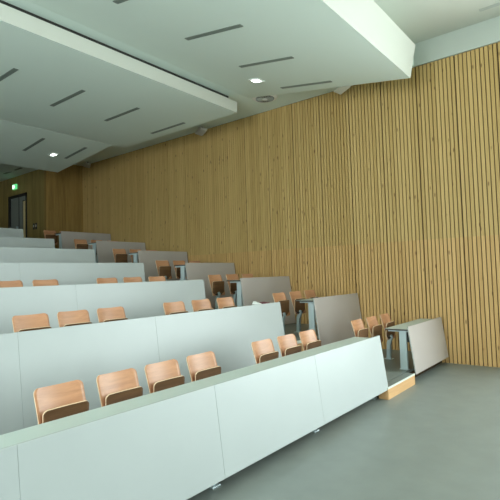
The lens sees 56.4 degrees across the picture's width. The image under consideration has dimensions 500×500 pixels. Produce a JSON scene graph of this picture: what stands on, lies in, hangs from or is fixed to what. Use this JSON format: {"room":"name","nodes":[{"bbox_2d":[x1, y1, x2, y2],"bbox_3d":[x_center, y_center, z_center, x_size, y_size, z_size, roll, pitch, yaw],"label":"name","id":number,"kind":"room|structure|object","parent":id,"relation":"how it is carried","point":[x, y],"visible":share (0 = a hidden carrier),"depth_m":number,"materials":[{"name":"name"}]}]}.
{"room":"lecture hall","nodes":[
{"label":"lecture hall","id":0,"kind":"room"},
{"bbox_2d":[0,163,37,181],"bbox_3d":[-12.991,-2.986,12.413,6.600,0.250,13.118,-4,-4,38],"label":"ceiling","id":1,"kind":"structure","parent":0,"point":[4,168],"depth_m":16.50,"materials":[{"name":"white paint"}]},
{"bbox_2d":[0,169,44,238],"bbox_3d":[-9.222,-1.265,17.828,5.580,3.380,0.120,-4,-4,38],"label":"wall","id":2,"kind":"structure","parent":0,"point":[32,183],"depth_m":16.68,"materials":[{"name":"brown wood"}]},
{"bbox_2d":[8,192,26,237],"bbox_3d":[-8.546,-0.834,17.247,1.410,2.420,0.130,-4,-4,38],"label":"door","id":3,"kind":"structure","parent":2,"relation":"in","point":[17,204],"depth_m":17.30,"materials":[{"name":"grey paint"}]},
{"bbox_2d":[0,119,110,171],"bbox_3d":[-8.997,-2.965,9.018,2.900,0.540,12.780,-4,-4,38],"label":"ceiling","id":4,"kind":"structure","parent":0,"point":[14,137],"depth_m":12.82,"materials":[{"name":"white paint"}]},
{"bbox_2d":[22,138,44,150],"bbox_3d":[-5.773,-2.808,12.443,1.087,0.124,0.088,-4,-4,38],"label":"recessed light","id":5,"kind":"object","parent":4,"relation":"in","point":[41,139],"visible":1,"depth_m":12.43,"materials":[{"name":"grey metal"}]},
{"bbox_2d":[65,147,86,158],"bbox_3d":[-5.013,-2.782,13.398,1.087,0.124,0.088,-4,-4,38],"label":"recessed light","id":6,"kind":"object","parent":4,"relation":"in","point":[84,148],"visible":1,"depth_m":13.36,"materials":[{"name":"grey metal"}]},
{"bbox_2d":[44,165,82,248],"bbox_3d":[-6.594,-1.409,16.560,0.120,3.380,1.401,-4,-4,38],"label":"wall","id":7,"kind":"structure","parent":0,"point":[63,190],"depth_m":16.51,"materials":[{"name":"brown wood"}]},
{"bbox_2d":[0,3,236,147],"bbox_3d":[-6.064,-3.328,6.962,4.240,0.260,13.200,-4,-4,38],"label":"ceiling","id":8,"kind":"structure","parent":0,"point":[53,63],"depth_m":9.36,"materials":[{"name":"white paint"}]},
{"bbox_2d":[0,68,17,80],"bbox_3d":[-4.604,-3.159,8.608,1.236,0.010,0.088,-4,-4,38],"label":"recessed light","id":9,"kind":"object","parent":8,"relation":"in","point":[13,70],"visible":1,"depth_m":8.40,"materials":[{"name":"grey metal"}]},
{"bbox_2d":[50,90,84,106],"bbox_3d":[-3.782,-3.131,9.641,1.236,0.010,0.088,-4,-4,38],"label":"recessed light","id":10,"kind":"object","parent":8,"relation":"in","point":[80,91],"visible":1,"depth_m":9.63,"materials":[{"name":"grey metal"}]},
{"bbox_2d":[104,107,139,120],"bbox_3d":[-2.948,-3.102,10.689,1.236,0.010,0.088,-4,-4,38],"label":"recessed light","id":11,"kind":"object","parent":8,"relation":"in","point":[136,108],"visible":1,"depth_m":10.67,"materials":[{"name":"grey metal"}]},
{"bbox_2d":[151,122,184,133],"bbox_3d":[-2.083,-3.073,11.776,1.236,0.010,0.088,-4,-4,38],"label":"air vent","id":12,"kind":"object","parent":8,"relation":"in","point":[182,122],"visible":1,"depth_m":11.78,"materials":[{"name":"grey metal"}]},
{"bbox_2d":[0,0,413,165],"bbox_3d":[-5.966,-3.832,7.741,12.320,0.520,14.519,-4,-4,38],"label":"ceiling","id":13,"kind":"structure","parent":0,"point":[246,107],"depth_m":10.80,"materials":[{"name":"white paint"}]},
{"bbox_2d":[84,162,90,167],"bbox_3d":[-5.767,-3.033,16.523,0.212,0.188,0.410,0,-3,-25],"label":"wall speaker","id":14,"kind":"object","parent":13,"relation":"attached to","point":[87,165],"visible":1,"depth_m":16.46,"materials":[{"name":"grey plastic"}]},
{"bbox_2d":[252,95,277,102],"bbox_3d":[0.351,-3.570,11.004,0.612,0.050,0.612,-4,-4,38],"label":"ceiling vent","id":15,"kind":"object","parent":13,"relation":"in","point":[264,99],"visible":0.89,"depth_m":10.99,"materials":[{"name":"white plastic"}]},
{"bbox_2d":[27,0,414,97],"bbox_3d":[-2.697,-3.523,4.479,3.930,0.624,13.500,-4,-4,38],"label":"ceiling","id":16,"kind":"structure","parent":0,"point":[341,42],"depth_m":7.54,"materials":[{"name":"white paint"}]},
{"bbox_2d":[113,0,127,3],"bbox_3d":[-1.465,-3.480,6.310,1.197,0.203,0.088,-4,-4,38],"label":"recessed light","id":17,"kind":"object","parent":16,"relation":"in","point":[114,1],"visible":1,"depth_m":6.63,"materials":[{"name":"grey"}]},
{"bbox_2d":[185,24,242,39],"bbox_3d":[-0.593,-3.450,7.405,1.197,0.203,0.088,-4,-4,38],"label":"recessed light","id":18,"kind":"object","parent":16,"relation":"in","point":[237,25],"visible":1,"depth_m":7.37,"materials":[{"name":"grey metal"}]},
{"bbox_2d":[248,78,264,82],"bbox_3d":[0.136,-3.484,9.600,0.250,0.058,0.230,-4,-4,38],"label":"recessed light","id":19,"kind":"object","parent":16,"relation":"in","point":[254,80],"visible":1,"depth_m":9.58,"materials":[{"name":"white plastic"}]},
{"bbox_2d":[239,56,293,67],"bbox_3d":[0.279,-3.421,8.500,1.197,0.203,0.088,-4,-4,38],"label":"ceiling vent","id":20,"kind":"object","parent":16,"relation":"in","point":[290,57],"visible":1,"depth_m":8.45,"materials":[{"name":"grey metal"}]},
{"bbox_2d":[280,81,331,88],"bbox_3d":[1.138,-3.391,9.580,1.197,0.203,0.088,-4,-4,38],"label":"ceiling vent","id":21,"kind":"object","parent":16,"relation":"in","point":[323,81],"visible":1,"depth_m":9.55,"materials":[{"name":"grey metal"}]},
{"bbox_2d":[82,42,499,367],"bbox_3d":[-0.489,-0.700,12.654,14.400,6.600,0.120,-4,-4,38],"label":"wall","id":22,"kind":"structure","parent":0,"point":[387,193],"depth_m":10.29,"materials":[{"name":"brown wood"}]},
{"bbox_2d":[195,127,206,135],"bbox_3d":[-1.363,-3.338,12.997,0.230,0.203,0.444,0,-3,-25],"label":"wall speaker","id":23,"kind":"object","parent":22,"relation":"attached to","point":[201,130],"visible":1,"depth_m":12.93,"materials":[{"name":"grey plastic"}]},
{"bbox_2d":[334,85,350,94],"bbox_3d":[2.034,-3.591,10.292,0.204,0.180,0.393,0,-3,-25],"label":"wall speaker","id":24,"kind":"object","parent":22,"relation":"attached to","point":[339,90],"visible":0.66,"depth_m":10.29,"materials":[{"name":"white plastic"}]},
{"bbox_2d":[413,16,499,67],"bbox_3d":[4.144,-4.072,9.045,2.300,0.515,0.140,-4,-4,38],"label":"trim","id":25,"kind":"structure","parent":22,"relation":"attached to","point":[487,32],"depth_m":9.04,"materials":[{"name":"grey paint"}]},
{"bbox_2d":[285,323,318,350],"bbox_3d":[-2.835,1.815,5.095,1.793,0.488,14.519,-4,-4,38],"label":"floor","id":26,"kind":"structure","parent":0,"point":[289,328],"depth_m":9.91,"materials":[{"name":"grey"}]},
{"bbox_2d":[12,313,50,331],"bbox_3d":[-2.461,1.152,5.283,0.188,0.838,0.416,-4,-4,38],"label":"folding chair","id":27,"kind":"object","parent":26,"relation":"on","point":[20,323],"visible":0.38,"depth_m":5.32,"materials":[{"name":"brown wood"}]},
{"bbox_2d":[57,310,91,326],"bbox_3d":[-2.131,1.163,5.697,0.188,0.838,0.416,-4,-4,38],"label":"folding chair","id":28,"kind":"object","parent":26,"relation":"on","point":[79,317],"visible":0.38,"depth_m":5.74,"materials":[{"name":"brown wood"}]},
{"bbox_2d":[0,280,205,333],"bbox_3d":[-3.564,1.048,5.812,0.547,1.120,8.300,-4,-4,38],"label":"desk","id":29,"kind":"object","parent":26,"relation":"on","point":[138,299],"visible":0.51,"depth_m":7.10,"materials":[{"name":"white laminate"}]},
{"bbox_2d":[97,306,127,322],"bbox_3d":[-1.794,1.175,6.120,0.188,0.838,0.416,-4,-4,38],"label":"folding chair","id":30,"kind":"object","parent":26,"relation":"on","point":[114,313],"visible":0.38,"depth_m":6.16,"materials":[{"name":"brown wood"}]},
{"bbox_2d":[0,302,284,434],"bbox_3d":[-2.159,1.357,4.686,0.547,1.120,8.300,-4,-4,38],"label":"desk","id":31,"kind":"object","parent":26,"relation":"on","point":[31,360],"visible":0.66,"depth_m":5.27,"materials":[{"name":"white laminate"}]},
{"bbox_2d":[252,301,268,304],"bbox_3d":[0.234,0.889,7.806,0.300,0.075,0.412,-4,-4,38],"label":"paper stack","id":32,"kind":"object","parent":31,"relation":"on","point":[254,302],"visible":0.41,"depth_m":7.73,"materials":[{"name":"white paper"}]},
{"bbox_2d":[163,301,187,314],"bbox_3d":[-1.103,1.198,6.988,0.188,0.838,0.416,-4,-4,38],"label":"folding chair","id":33,"kind":"object","parent":26,"relation":"on","point":[178,307],"visible":0.39,"depth_m":7.04,"materials":[{"name":"brown wood"}]},
{"bbox_2d":[191,299,213,311],"bbox_3d":[-0.742,1.210,7.442,0.188,0.838,0.416,-4,-4,38],"label":"folding chair","id":34,"kind":"object","parent":26,"relation":"on","point":[204,304],"visible":0.36,"depth_m":7.49,"materials":[{"name":"brown wood"}]},
{"bbox_2d":[216,297,236,308],"bbox_3d":[-0.381,1.223,7.895,0.188,0.838,0.416,-4,-4,38],"label":"folding chair","id":35,"kind":"object","parent":26,"relation":"on","point":[227,302],"visible":0.37,"depth_m":7.94,"materials":[{"name":"brown wood"}]},
{"bbox_2d":[226,276,295,324],"bbox_3d":[0.293,1.180,10.658,0.547,1.120,1.850,-4,-4,38],"label":"desk","id":36,"kind":"object","parent":26,"relation":"on","point":[258,289],"visible":0.65,"depth_m":10.42,"materials":[{"name":"grey laminate"}]},
{"bbox_2d":[272,292,289,333],"bbox_3d":[0.615,1.257,9.147,0.188,0.838,0.416,-4,-4,38],"label":"folding chair","id":37,"kind":"object","parent":26,"relation":"on","point":[278,297],"visible":0.73,"depth_m":9.15,"materials":[{"name":"brown wood"}]},
{"bbox_2d":[289,291,305,332],"bbox_3d":[0.982,1.270,9.609,0.188,0.838,0.416,-4,-4,38],"label":"folding chair","id":38,"kind":"object","parent":26,"relation":"on","point":[299,308],"visible":0.88,"depth_m":9.57,"materials":[{"name":"brown wood"}]},
{"bbox_2d":[304,290,317,328],"bbox_3d":[1.331,1.282,10.047,0.188,0.838,0.416,-4,-4,38],"label":"folding chair","id":39,"kind":"object","parent":26,"relation":"on","point":[309,294],"visible":0.34,"depth_m":10.10,"materials":[{"name":"brown wood"}]},
{"bbox_2d":[296,293,361,345],"bbox_3d":[1.692,1.488,9.524,0.547,1.120,1.870,-4,-4,38],"label":"desk","id":40,"kind":"object","parent":26,"relation":"on","point":[334,315],"visible":0.77,"depth_m":9.18,"materials":[{"name":"grey laminate"}]},
{"bbox_2d":[187,362,499,499],"bbox_3d":[3.045,1.875,0.446,10.000,0.200,14.569,-4,-4,38],"label":"floor","id":41,"kind":"structure","parent":0,"point":[438,438],"depth_m":4.71,"materials":[{"name":"grey concrete"}]},
{"bbox_2d":[0,335,387,499],"bbox_3d":[-0.803,1.602,3.581,0.500,0.895,8.270,-4,-4,38],"label":"desk","id":42,"kind":"object","parent":41,"relation":"on","point":[177,442],"visible":1,"depth_m":3.72,"materials":[{"name":"white laminate"}]},
{"bbox_2d":[379,373,414,399],"bbox_3d":[2.243,2.051,7.073,0.150,0.172,1.085,-4,-4,38],"label":"step","id":43,"kind":"structure","parent":41,"relation":"on","point":[399,384],"depth_m":6.97,"materials":[{"name":"brown wood"}]},
{"bbox_2d":[376,349,441,397],"bbox_3d":[-1.448,2.006,3.986,1.756,0.170,14.519,-4,-4,38],"label":"floor","id":44,"kind":"structure","parent":0,"point":[392,367],"depth_m":8.18,"materials":[{"name":"grey concrete"}]},
{"bbox_2d":[33,380,88,424],"bbox_3d":[-1.473,1.485,3.669,0.188,0.838,0.416,-4,-4,38],"label":"folding chair","id":45,"kind":"object","parent":44,"relation":"on","point":[53,402],"visible":0.53,"depth_m":3.68,"materials":[{"name":"brown wood"}]},
{"bbox_2d":[96,368,142,406],"bbox_3d":[-1.133,1.497,4.095,0.188,0.838,0.416,-4,-4,38],"label":"folding chair","id":46,"kind":"object","parent":44,"relation":"on","point":[118,386],"visible":0.43,"depth_m":4.11,"materials":[{"name":"brown wood"}]},
{"bbox_2d":[144,359,184,392],"bbox_3d":[-0.813,1.508,4.498,0.188,0.838,0.416,-4,-4,38],"label":"folding chair","id":47,"kind":"object","parent":44,"relation":"on","point":[163,375],"visible":0.45,"depth_m":4.52,"materials":[{"name":"brown wood"}]},
{"bbox_2d":[186,351,220,381],"bbox_3d":[-0.476,1.519,4.921,0.188,0.838,0.416,-4,-4,38],"label":"folding chair","id":48,"kind":"object","parent":44,"relation":"on","point":[202,365],"visible":0.38,"depth_m":4.94,"materials":[{"name":"brown wood"}]},
{"bbox_2d":[251,339,278,363],"bbox_3d":[0.196,1.542,5.766,0.188,0.838,0.416,-4,-4,38],"label":"folding chair","id":49,"kind":"object","parent":44,"relation":"on","point":[263,350],"visible":0.44,"depth_m":5.79,"materials":[{"name":"brown wood"}]},
{"bbox_2d":[277,334,301,356],"bbox_3d":[0.532,1.554,6.188,0.188,0.838,0.416,-4,-4,38],"label":"folding chair","id":50,"kind":"object","parent":44,"relation":"on","point":[288,345],"visible":0.36,"depth_m":6.21,"materials":[{"name":"brown wood"}]},
{"bbox_2d":[299,329,320,350],"bbox_3d":[0.862,1.565,6.603,0.188,0.838,0.416,-4,-4,38],"label":"folding chair","id":51,"kind":"object","parent":44,"relation":"on","point":[308,338],"visible":0.43,"depth_m":6.62,"materials":[{"name":"brown wood"}]},
{"bbox_2d":[351,319,367,337],"bbox_3d":[1.858,1.599,7.854,0.188,0.838,0.416,-4,-4,38],"label":"folding chair","id":52,"kind":"object","parent":44,"relation":"on","point":[358,327],"visible":0.54,"depth_m":7.87,"materials":[{"name":"brown wood"}]},
{"bbox_2d":[366,316,382,341],"bbox_3d":[2.219,1.612,8.308,0.188,0.838,0.416,-4,-4,38],"label":"folding chair","id":53,"kind":"object","parent":44,"relation":"on","point":[375,329],"visible":0.62,"depth_m":8.32,"materials":[{"name":"brown wood"}]},
{"bbox_2d":[379,313,395,359],"bbox_3d":[2.593,1.624,8.777,0.188,0.838,0.416,-4,-4,38],"label":"folding chair","id":54,"kind":"object","parent":44,"relation":"on","point":[385,318],"visible":0.89,"depth_m":8.74,"materials":[{"name":"brown wood"}]},
{"bbox_2d":[385,317,448,373],"bbox_3d":[3.045,1.667,8.422,0.500,0.760,1.800,-4,-4,38],"label":"desk","id":55,"kind":"object","parent":44,"relation":"on","point":[426,337],"visible":1,"depth_m":8.06,"materials":[{"name":"grey laminate"}]},
{"bbox_2d":[374,0,499,43],"bbox_3d":[2.815,-4.710,0.840,10.120,0.100,14.619,-4,-4,38],"label":"ceiling","id":56,"kind":"structure","parent":0,"point":[420,20],"depth_m":8.50,"materials":[{"name":"grey paint"}]},
{"bbox_2d":[479,2,499,11],"bbox_3d":[4.738,-4.351,7.917,1.556,0.008,0.088,-4,-4,38],"label":"ceiling vent","id":57,"kind":"object","parent":56,"relation":"in","point":[496,4],"visible":1,"depth_m":8.29,"materials":[{"name":"grey metal"}]},
{"bbox_3d":[-4.227,1.493,6.212,1.759,0.438,14.519,-4,-4,38],"label":"floor","id":58,"kind":"structure","parent":0,"visible":0},
{"bbox_2d":[0,280,22,287],"bbox_3d":[-3.523,0.868,6.839,0.188,0.838,0.416,-4,-4,38],"label":"folding chair","id":59,"kind":"object","parent":58,"relation":"on","point":[17,283],"visible":0.2,"depth_m":6.94,"materials":[{"name":"brown wood"}]},
{"bbox_2d":[32,279,58,285],"bbox_3d":[-3.168,0.880,7.285,0.188,0.838,0.416,-4,-4,38],"label":"folding chair","id":60,"kind":"object","parent":58,"relation":"on","point":[53,282],"visible":0.21,"depth_m":7.35,"materials":[{"name":"brown wood"}]},
{"bbox_2d":[0,263,144,286],"bbox_3d":[-4.954,0.755,6.901,0.547,1.120,8.260,-4,-4,38],"label":"desk","id":61,"kind":"object","parent":58,"relation":"on","point":[65,273],"visible":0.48,"depth_m":8.69,"materials":[{"name":"white laminate"}]},
{"bbox_2d":[96,278,117,283],"bbox_3d":[-2.471,0.904,8.161,0.188,0.838,0.416,-4,-4,38],"label":"folding chair","id":62,"kind":"object","parent":58,"relation":"on","point":[99,280],"visible":0.2,"depth_m":8.23,"materials":[{"name":"brown wood"}]},
{"bbox_2d":[123,277,141,282],"bbox_3d":[-2.128,0.915,8.591,0.188,0.838,0.416,-4,-4,38],"label":"folding chair","id":63,"kind":"object","parent":58,"relation":"on","point":[125,279],"visible":0.25,"depth_m":8.66,"materials":[{"name":"brown wood"}]},
{"bbox_2d":[148,276,165,281],"bbox_3d":[-1.767,0.928,9.045,0.188,0.838,0.416,-4,-4,38],"label":"folding chair","id":64,"kind":"object","parent":58,"relation":"on","point":[159,278],"visible":0.21,"depth_m":9.12,"materials":[{"name":"brown wood"}]},
{"bbox_2d":[174,263,234,307],"bbox_3d":[-1.060,0.888,11.794,0.547,1.120,1.770,-4,-4,38],"label":"desk","id":65,"kind":"object","parent":58,"relation":"on","point":[193,271],"visible":0.58,"depth_m":11.53,"materials":[{"name":"grey laminate"}]},
{"bbox_2d":[208,274,224,308],"bbox_3d":[-0.740,0.963,10.335,0.188,0.838,0.416,-4,-4,38],"label":"folding chair","id":66,"kind":"object","parent":58,"relation":"on","point":[216,283],"visible":0.91,"depth_m":10.30,"materials":[{"name":"brown wood"}]},
{"bbox_2d":[226,274,238,305],"bbox_3d":[-0.372,0.975,10.797,0.188,0.838,0.416,-4,-4,38],"label":"folding chair","id":67,"kind":"object","parent":58,"relation":"on","point":[232,286],"visible":0.63,"depth_m":10.75,"materials":[{"name":"brown wood"}]},
{"bbox_2d":[242,274,252,277],"bbox_3d":[-0.018,0.988,11.243,0.188,0.838,0.416,-4,-4,38],"label":"folding chair","id":68,"kind":"object","parent":58,"relation":"on","point":[243,275],"visible":0.21,"depth_m":11.32,"materials":[{"name":"brown wood"}]},
{"bbox_3d":[-5.622,1.199,7.330,1.803,0.433,14.519,-4,-4,38],"label":"floor","id":69,"kind":"structure","parent":0,"visible":0},
{"bbox_2d":[0,247,95,262],"bbox_3d":[-6.376,0.465,8.021,0.547,1.120,8.230,-4,-4,38],"label":"desk","id":70,"kind":"object","parent":69,"relation":"on","point":[7,254],"visible":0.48,"depth_m":10.21,"materials":[{"name":"white laminate"}]},
{"bbox_2d":[129,251,187,281],"bbox_3d":[-2.471,0.599,12.928,0.547,1.120,1.765,-4,-4,38],"label":"desk","id":71,"kind":"object","parent":69,"relation":"on","point":[148,258],"visible":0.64,"depth_m":12.57,"materials":[{"name":"grey laminate"}]},
{"bbox_2d":[155,260,171,280],"bbox_3d":[-2.118,0.670,11.440,0.188,0.838,0.416,-4,-4,38],"label":"folding chair","id":72,"kind":"object","parent":69,"relation":"on","point":[163,267],"visible":0.84,"depth_m":11.44,"materials":[{"name":"brown wood"}]},
{"bbox_2d":[173,260,186,279],"bbox_3d":[-1.769,0.682,11.878,0.188,0.838,0.416,-4,-4,38],"label":"folding chair","id":73,"kind":"object","parent":69,"relation":"on","point":[177,269],"visible":0.45,"depth_m":11.78,"materials":[{"name":"brown wood"}]},
{"bbox_3d":[-7.069,0.911,8.490,1.893,0.433,14.519,-4,-4,38],"label":"floor","id":74,"kind":"structure","parent":0,"visible":0},
{"bbox_2d":[0,237,54,247],"bbox_3d":[-7.852,0.184,9.216,0.547,1.120,8.250,-4,-4,38],"label":"desk","id":75,"kind":"object","parent":74,"relation":"on","point":[18,242],"visible":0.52,"depth_m":11.79,"materials":[{"name":"white laminate"}]},
{"bbox_2d":[88,241,145,262],"bbox_3d":[-3.953,0.317,14.115,0.547,1.120,1.765,-4,-4,38],"label":"desk","id":76,"kind":"object","parent":74,"relation":"on","point":[104,248],"visible":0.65,"depth_m":13.69,"materials":[{"name":"grey laminate"}]},
{"bbox_2d":[112,249,127,262],"bbox_3d":[-3.505,0.381,12.603,0.188,0.838,0.416,-4,-4,38],"label":"folding chair","id":77,"kind":"object","parent":74,"relation":"on","point":[120,256],"visible":0.63,"depth_m":12.60,"materials":[{"name":"brown wood"}]},
{"bbox_2d":[129,249,141,262],"bbox_3d":[-3.163,0.392,13.034,0.188,0.838,0.416,-4,-4,38],"label":"folding chair","id":78,"kind":"object","parent":74,"relation":"on","point":[130,250],"visible":0.29,"depth_m":13.02,"materials":[{"name":"brown wood"}]},
{"bbox_3d":[-8.531,0.624,9.661,1.840,0.433,14.519,-4,-4,38],"label":"floor","id":79,"kind":"structure","parent":0,"visible":0},
{"bbox_2d":[74,239,87,248],"bbox_3d":[-4.987,0.095,13.791,0.188,0.838,0.416,-4,-4,38],"label":"folding chair","id":80,"kind":"object","parent":79,"relation":"on","point":[79,244],"visible":0.49,"depth_m":13.79,"materials":[{"name":"brown wood"}]},
{"bbox_2d":[91,240,101,262],"bbox_3d":[-4.645,0.107,14.221,0.188,0.838,0.416,-4,-4,38],"label":"folding chair","id":81,"kind":"object","parent":79,"relation":"on","point":[92,241],"visible":0.19,"depth_m":14.17,"materials":[{"name":"brown wood"}]},
{"bbox_3d":[-12.142,0.474,12.539,7.388,0.463,14.519,-4,-4,38],"label":"floor","id":82,"kind":"structure","parent":0,"visible":0},
{"bbox_2d":[0,228,23,237],"bbox_3d":[-9.278,-0.134,10.393,0.547,1.120,8.300,-4,-4,38],"label":"desk","id":83,"kind":"object","parent":82,"relation":"on","point":[4,232],"visible":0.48,"depth_m":13.30,"materials":[{"name":"white laminate"}]},
{"bbox_2d":[43,230,57,244],"bbox_3d":[-6.405,-0.222,14.979,0.188,0.838,0.416,-4,-4,38],"label":"folding chair","id":84,"kind":"object","parent":82,"relation":"on","point":[48,234],"visible":0.52,"depth_m":15.00,"materials":[{"name":"brown wood"}]},
{"bbox_2d":[55,231,110,262],"bbox_3d":[-5.403,-0.001,15.262,0.547,1.120,1.790,-4,-4,38],"label":"desk","id":85,"kind":"object","parent":82,"relation":"on","point":[66,239],"visible":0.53,"depth_m":14.89,"materials":[{"name":"grey laminate"}]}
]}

